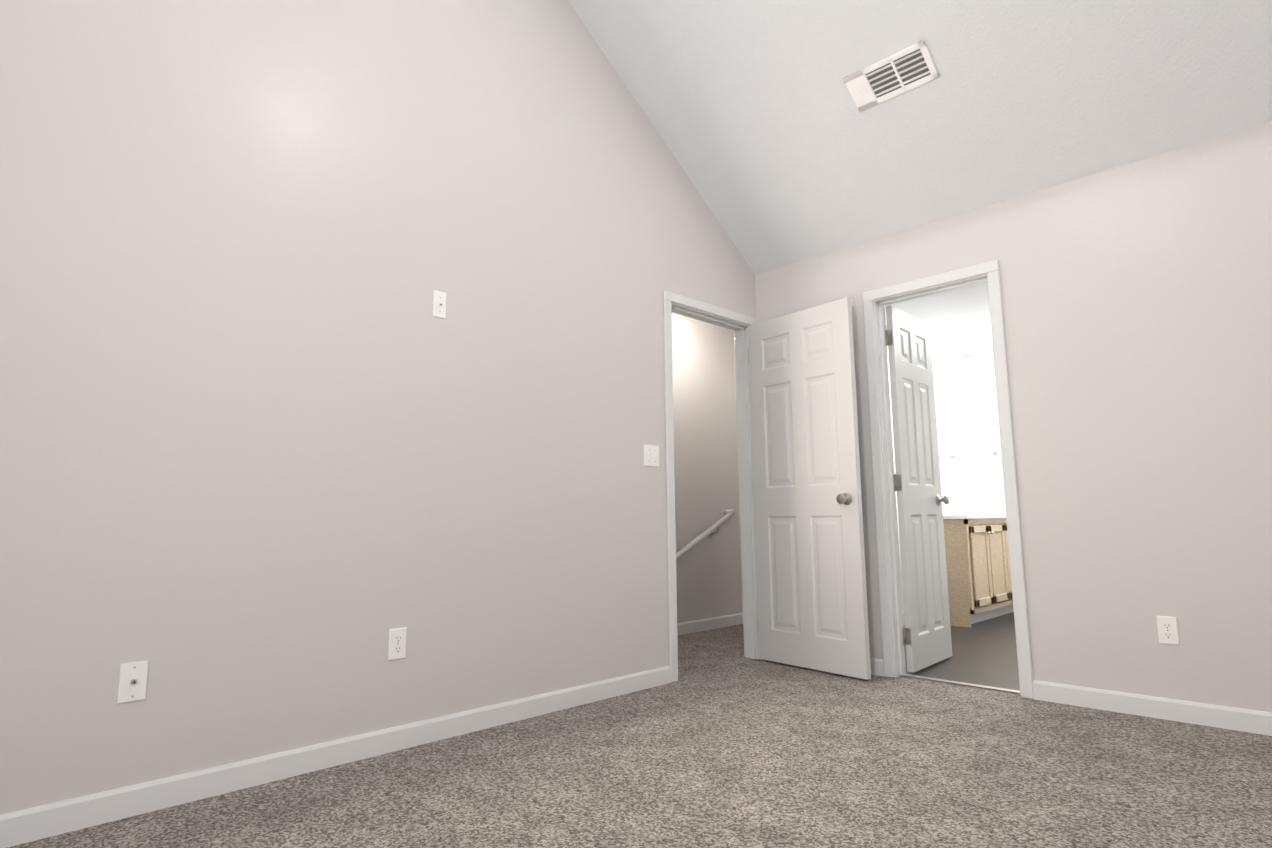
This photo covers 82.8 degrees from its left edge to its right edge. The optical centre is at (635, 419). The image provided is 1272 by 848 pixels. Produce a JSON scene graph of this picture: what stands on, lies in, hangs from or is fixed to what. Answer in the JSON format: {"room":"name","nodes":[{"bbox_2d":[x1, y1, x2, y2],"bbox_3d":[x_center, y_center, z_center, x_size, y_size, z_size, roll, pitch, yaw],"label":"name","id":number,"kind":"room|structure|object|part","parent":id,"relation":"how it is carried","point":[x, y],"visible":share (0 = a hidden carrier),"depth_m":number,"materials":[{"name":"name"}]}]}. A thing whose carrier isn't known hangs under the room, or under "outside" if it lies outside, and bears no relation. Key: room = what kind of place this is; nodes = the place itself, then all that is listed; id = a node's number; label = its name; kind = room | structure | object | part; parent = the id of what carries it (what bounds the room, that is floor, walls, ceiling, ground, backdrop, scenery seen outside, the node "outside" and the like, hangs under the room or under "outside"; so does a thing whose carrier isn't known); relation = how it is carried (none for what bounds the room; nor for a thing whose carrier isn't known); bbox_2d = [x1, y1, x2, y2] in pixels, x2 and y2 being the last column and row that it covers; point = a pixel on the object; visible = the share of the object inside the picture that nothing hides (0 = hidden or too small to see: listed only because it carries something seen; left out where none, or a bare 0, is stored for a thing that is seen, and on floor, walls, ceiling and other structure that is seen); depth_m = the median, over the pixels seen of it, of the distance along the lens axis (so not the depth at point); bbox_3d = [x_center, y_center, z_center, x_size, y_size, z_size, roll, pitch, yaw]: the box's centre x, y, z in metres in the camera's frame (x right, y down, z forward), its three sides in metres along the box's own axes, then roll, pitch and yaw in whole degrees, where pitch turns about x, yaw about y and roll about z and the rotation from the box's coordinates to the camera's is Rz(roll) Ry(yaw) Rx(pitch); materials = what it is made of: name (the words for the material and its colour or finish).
{"room":"empty bedroom","nodes":[
{"label":"empty bedroom","id":0,"kind":"room"},
{"bbox_2d":[0,0,975,814],"bbox_3d":[0.311,-0.655,4.320,8.610,4.179,0.120,7,-11,-44],"label":"wall","id":1,"kind":"structure","parent":0,"point":[282,450],"depth_m":2.67,"materials":[{"name":"grey paint"}]},
{"bbox_2d":[117,661,147,703],"bbox_3d":[-1.513,0.791,2.172,0.070,0.114,0.018,7,-11,-44],"label":"outlet","id":2,"kind":"object","parent":1,"relation":"attached to","point":[133,681],"visible":1,"depth_m":2.17,"materials":[{"name":"white plastic"}]},
{"bbox_2d":[0,666,670,847],"bbox_3d":[-1.203,1.169,2.431,3.902,0.085,0.013,7,-11,-44],"label":"baseboard","id":3,"kind":"structure","parent":1,"relation":"attached to","point":[46,821],"depth_m":2.43,"materials":[{"name":"white wood"}]},
{"bbox_2d":[388,627,406,659],"bbox_3d":[-0.915,0.861,2.770,0.070,0.114,0.008,7,-11,-44],"label":"duplex electrical outlet","id":4,"kind":"object","parent":1,"relation":"attached to","point":[397,643],"visible":1,"depth_m":2.77,"materials":[{"name":"white plastic"}]},
{"bbox_2d":[433,290,445,318],"bbox_3d":[-0.827,-0.489,3.051,0.058,0.114,0.020,7,-11,-44],"label":"outlet","id":5,"kind":"object","parent":1,"relation":"attached to","point":[439,304],"visible":1,"depth_m":3.05,"materials":[{"name":"white plastic"}]},
{"bbox_2d":[644,445,659,466],"bbox_3d":[0.090,0.194,3.872,0.116,0.114,0.020,7,-11,-44],"label":"light switch","id":6,"kind":"object","parent":1,"relation":"attached to","point":[651,455],"visible":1,"depth_m":3.87,"materials":[{"name":"white plastic"}]},
{"bbox_2d":[663,290,761,682],"bbox_3d":[0.437,0.370,4.295,0.891,2.138,0.152,7,-11,-44],"label":"door frame","id":7,"kind":"structure","parent":1,"relation":"attached to","point":[747,514],"depth_m":4.45,"materials":[{"name":"white wood"}]},
{"bbox_2d":[935,395,973,497],"bbox_3d":[2.815,0.243,6.617,1.334,0.930,0.005,7,-11,-44],"label":"bathroom mirror","id":8,"kind":"object","parent":1,"relation":"attached to","point":[955,460],"visible":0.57,"depth_m":6.80,"materials":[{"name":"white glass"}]},
{"bbox_2d":[942,505,977,512],"bbox_3d":[2.787,0.806,6.489,1.554,0.100,0.020,7,-11,-44],"label":"backsplash","id":9,"kind":"structure","parent":1,"relation":"attached to","point":[946,508],"depth_m":6.54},
{"bbox_2d":[7,624,1271,847],"bbox_3d":[0.274,1.233,2.334,6.110,0.100,4.460,7,-11,-44],"label":"floor","id":10,"kind":"structure","parent":0,"point":[745,752],"depth_m":2.36,"materials":[{"name":"grey carpet"}]},
{"bbox_2d":[672,313,734,331],"bbox_3d":[0.007,-0.982,4.862,3.340,0.100,1.000,7,-11,-44],"label":"ceiling","id":11,"kind":"structure","parent":0,"point":[682,316],"depth_m":5.90,"materials":[{"name":"white paint"}]},
{"bbox_2d":[672,315,741,622],"bbox_3d":[-0.290,0.322,4.997,3.340,2.440,0.120,7,-11,-44],"label":"wall","id":12,"kind":"structure","parent":0,"point":[708,578],"depth_m":5.75,"materials":[{"name":"grey paint"}]},
{"bbox_2d":[676,509,735,559],"bbox_3d":[0.058,1.119,5.068,2.049,0.969,0.104,7,-11,-44],"label":"handrail","id":13,"kind":"object","parent":12,"relation":"attached to","point":[729,514],"visible":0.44,"depth_m":5.55,"materials":[{"name":"white wood"}]},
{"bbox_2d":[677,613,741,635],"bbox_3d":[-0.230,1.482,4.791,3.100,0.085,0.013,7,-11,-44],"label":"baseboard","id":14,"kind":"structure","parent":12,"relation":"attached to","point":[683,628],"depth_m":5.57,"materials":[{"name":"white wood"}]},
{"bbox_2d":[733,332,742,612],"bbox_3d":[1.204,0.412,5.774,0.120,2.440,0.880,7,-11,-44],"label":"wall","id":15,"kind":"structure","parent":0,"point":[738,473],"depth_m":6.04,"materials":[{"name":"grey paint"}]},
{"bbox_2d":[568,0,1271,274],"bbox_3d":[1.114,-2.122,2.964,2.490,1.819,3.460,7,-11,-44],"label":"ceiling slope","id":16,"kind":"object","parent":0,"point":[783,150],"visible":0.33,"depth_m":3.50,"materials":[{"name":"white paint"}]},
{"bbox_2d":[843,40,938,111],"bbox_3d":[1.205,-1.622,3.423,0.400,0.019,0.190,-8,-46,45],"label":"air vent grille","id":17,"kind":"object","parent":16,"relation":"attached to","point":[898,73],"visible":1,"depth_m":3.41,"materials":[{"name":"white metal"}]},
{"bbox_2d":[884,282,992,355],"bbox_3d":[2.988,-0.961,5.249,3.570,0.100,2.420,7,-11,-44],"label":"ceiling","id":18,"kind":"structure","parent":0,"point":[958,321],"depth_m":5.81,"materials":[{"name":"white paint"}]},
{"bbox_2d":[903,612,1019,690],"bbox_3d":[2.952,1.560,4.925,3.630,0.098,2.540,7,-11,-44],"label":"floor","id":19,"kind":"structure","parent":0,"point":[984,652],"depth_m":4.37,"materials":[{"name":"grey tile"}]},
{"bbox_2d":[943,517,1013,627],"bbox_3d":[2.970,1.275,6.256,1.538,0.825,0.508,7,-11,-44],"label":"bathroom vanity","id":20,"kind":"object","parent":19,"relation":"on","point":[978,567],"depth_m":5.71,"materials":[{"name":"beige wood"}]},
{"bbox_2d":[943,513,1005,520],"bbox_3d":[2.954,0.849,6.315,1.554,0.035,0.490,7,-11,-44],"label":"countertop","id":21,"kind":"structure","parent":20,"relation":"on","point":[946,516],"depth_m":5.73,"materials":[{"name":"white stone"}]},
{"bbox_2d":[965,352,1005,513],"bbox_3d":[4.182,0.456,6.326,0.120,2.440,2.300,7,-11,-44],"label":"wall","id":22,"kind":"structure","parent":0,"point":[985,439],"depth_m":7.05,"materials":[{"name":"white paint"}]},
{"bbox_2d":[986,449,1001,466],"bbox_3d":[3.464,0.373,6.943,0.047,0.176,0.160,7,-11,-44],"label":"towel ring","id":23,"kind":"object","parent":22,"relation":"attached to","point":[995,451],"visible":0.85,"depth_m":6.95,"materials":[{"name":"silver metal"}]},
{"bbox_2d":[755,121,1271,712],"bbox_3d":[1.976,0.053,3.510,0.120,2.520,3.220,7,-11,-44],"label":"wall","id":24,"kind":"structure","parent":0,"point":[1137,305],"depth_m":3.20,"materials":[{"name":"grey paint"}]},
{"bbox_2d":[748,297,870,679],"bbox_3d":[0.965,0.381,4.215,0.175,2.060,0.792,5,-10,-38],"label":"bedroom door","id":25,"kind":"structure","parent":24,"relation":"in","point":[812,610],"depth_m":4.15,"materials":[{"name":"white painted wood"},{"name":"satin nickel"}]},
{"bbox_3d":[1.177,0.433,3.933,0.175,0.066,0.104,5,-10,-38],"label":"knob","id":26,"kind":"part","parent":25,"relation":"part of","materials":[{"name":"grey metal"}]},
{"bbox_2d":[870,658,883,675],"bbox_3d":[1.073,1.381,4.161,0.013,0.085,0.757,7,-11,-44],"label":"baseboard","id":27,"kind":"structure","parent":24,"relation":"attached to","point":[877,667],"depth_m":3.92,"materials":[{"name":"white wood"}]},
{"bbox_2d":[885,305,951,671],"bbox_3d":[1.678,0.382,4.282,0.175,2.060,0.642,-8,-10,42],"label":"bathroom door","id":28,"kind":"structure","parent":24,"relation":"in","point":[926,633],"depth_m":4.23,"materials":[{"name":"white painted wood"},{"name":"satin nickel"}]},
{"bbox_3d":[1.860,0.499,4.467,0.175,0.066,0.104,-8,-10,42],"label":"knob","id":29,"kind":"part","parent":28,"relation":"part of","materials":[{"name":"grey metal"}]},
{"bbox_2d":[863,260,1033,698],"bbox_3d":[1.632,0.292,3.816,0.136,2.138,0.741,7,-11,-44],"label":"door frame","id":30,"kind":"structure","parent":24,"relation":"attached to","point":[991,270],"depth_m":3.90,"materials":[{"name":"white wood"}]},
{"bbox_2d":[900,674,1019,693],"bbox_3d":[1.653,1.348,3.680,0.040,0.008,0.615,7,-11,-44],"label":"trim","id":31,"kind":"structure","parent":24,"relation":"attached to","point":[963,684],"depth_m":3.66,"materials":[{"name":"grey metal"}]},
{"bbox_2d":[1033,680,1271,735],"bbox_3d":[2.471,1.175,2.772,0.013,0.085,1.722,7,-11,-44],"label":"baseboard","id":32,"kind":"structure","parent":24,"relation":"attached to","point":[1237,719],"depth_m":3.03,"materials":[{"name":"white wood"}]},
{"bbox_2d":[1156,616,1179,644],"bbox_3d":[2.244,0.889,3.042,0.008,0.114,0.070,7,-11,-44],"label":"duplex electrical outlet","id":33,"kind":"object","parent":24,"relation":"attached to","point":[1167,630],"visible":1,"depth_m":3.04,"materials":[{"name":"white plastic"}]}
]}

